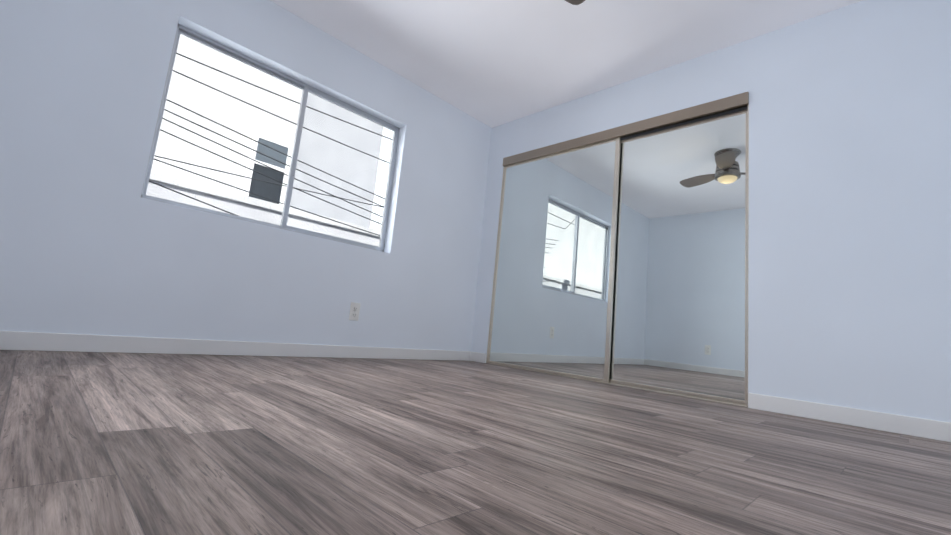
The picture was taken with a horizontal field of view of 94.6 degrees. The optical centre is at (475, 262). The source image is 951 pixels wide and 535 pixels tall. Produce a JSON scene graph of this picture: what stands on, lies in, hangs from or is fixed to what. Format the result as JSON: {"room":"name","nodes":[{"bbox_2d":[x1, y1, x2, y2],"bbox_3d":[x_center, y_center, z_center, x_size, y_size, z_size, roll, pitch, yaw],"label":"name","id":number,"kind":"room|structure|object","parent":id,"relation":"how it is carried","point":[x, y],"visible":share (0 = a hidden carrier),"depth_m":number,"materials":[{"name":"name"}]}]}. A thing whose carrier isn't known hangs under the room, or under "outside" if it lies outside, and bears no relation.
{"room":"empty bedroom","nodes":[
{"label":"empty bedroom","id":0,"kind":"room"},
{"bbox_2d":[0,0,491,350],"bbox_3d":[-1.353,-0.571,3.192,0.150,2.440,4.200,-3,-12,45],"label":"wall","id":1,"kind":"structure","parent":0,"point":[92,242],"depth_m":2.65,"materials":[{"name":"paint"}]},
{"bbox_2d":[0,331,475,360],"bbox_3d":[-1.406,0.583,2.961,0.013,0.090,3.900,-3,-12,45],"label":"baseboard","id":2,"kind":"structure","parent":1,"relation":"attached to","point":[9,340],"depth_m":2.66,"materials":[{"name":"white wood"}]},
{"bbox_2d":[141,24,399,251],"bbox_3d":[-1.348,-0.790,3.272,0.058,1.153,1.715,-3,-12,45],"label":"window","id":3,"kind":"structure","parent":1,"relation":"in","point":[223,49],"depth_m":3.20,"materials":[{"name":"silver metal"}]},
{"bbox_2d":[349,302,359,320],"bbox_3d":[-0.948,0.382,3.439,0.008,0.138,0.084,-3,-12,45],"label":"outlet","id":4,"kind":"object","parent":1,"relation":"attached to","point":[354,311],"visible":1,"depth_m":3.44,"materials":[{"name":"white plastic"}]},
{"bbox_2d":[0,350,950,534],"bbox_3d":[0.172,0.706,1.962,3.950,0.150,5.050,-3,-12,45],"label":"floor","id":5,"kind":"structure","parent":0,"point":[102,443],"depth_m":1.09,"materials":[{"name":"wood"}]},
{"bbox_2d":[270,0,861,127],"bbox_3d":[0.417,-1.844,2.346,3.950,0.150,5.050,-3,-12,45],"label":"ceiling","id":6,"kind":"structure","parent":0,"point":[492,63],"depth_m":3.20,"materials":[{"name":"white paint"}]},
{"bbox_2d":[565,0,584,4],"bbox_3d":[0.200,-1.626,2.268,0.979,0.342,0.954,-3,-12,45],"label":"fan","id":7,"kind":"object","parent":6,"relation":"hanging from","point":[575,2],"visible":1,"depth_m":2.50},
{"bbox_2d":[621,106,747,139],"bbox_3d":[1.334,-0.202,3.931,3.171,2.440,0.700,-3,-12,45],"label":"door track","id":8,"kind":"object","parent":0,"point":[697,120],"depth_m":3.98,"materials":[{"name":"brown metal"}]},
{"bbox_2d":[471,0,950,421],"bbox_3d":[1.409,-0.294,3.268,3.950,2.440,0.150,-3,-12,45],"label":"wall","id":9,"kind":"structure","parent":0,"point":[849,280],"depth_m":2.51,"materials":[{"name":"paint"}]},
{"bbox_2d":[486,92,748,407],"bbox_3d":[0.991,-0.089,3.578,2.171,2.050,0.101,-3,-12,45],"label":"mirrored closet doors","id":10,"kind":"structure","parent":9,"relation":"in","point":[618,260],"depth_m":3.35,"materials":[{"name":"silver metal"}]},
{"bbox_2d":[748,393,950,441],"bbox_3d":[2.084,0.804,2.206,1.240,0.090,0.013,-3,-12,45],"label":"baseboard","id":11,"kind":"structure","parent":9,"relation":"attached to","point":[869,419],"depth_m":2.29,"materials":[{"name":"white wood"}]},
{"label":"outside","id":12,"kind":"structure","parent":0,"visible":0},
{"bbox_3d":[-12.168,5.389,20.513,39.700,0.200,65.000,-3,-12,45],"label":"yard","id":13,"kind":"structure","parent":12,"visible":0},
{"bbox_2d":[152,34,302,205],"bbox_3d":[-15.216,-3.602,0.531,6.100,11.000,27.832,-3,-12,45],"label":"window pane","id":14,"kind":"structure","parent":13,"relation":"on","point":[248,125],"depth_m":7.41,"materials":[{"name":"white"}]},
{"bbox_2d":[146,171,380,246],"bbox_3d":[-8.144,0.305,1.228,2.785,4.850,40.000,-3,-12,45],"label":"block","id":15,"kind":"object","parent":13,"relation":"on","point":[298,220],"depth_m":4.97,"materials":[{"name":"white"}]},
{"bbox_2d":[149,52,392,235],"bbox_3d":[-2.612,-0.247,3.307,0.736,7.600,6.616,-3,-12,45],"label":"power lines","id":16,"kind":"object","parent":13,"relation":"on","point":[262,153],"depth_m":3.96,"materials":[{"name":"brown"}]},
{"bbox_2d":[290,92,382,227],"bbox_3d":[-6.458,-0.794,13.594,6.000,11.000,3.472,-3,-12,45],"label":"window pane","id":17,"kind":"structure","parent":13,"relation":"on","point":[322,148],"depth_m":12.09,"materials":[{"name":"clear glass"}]}
]}

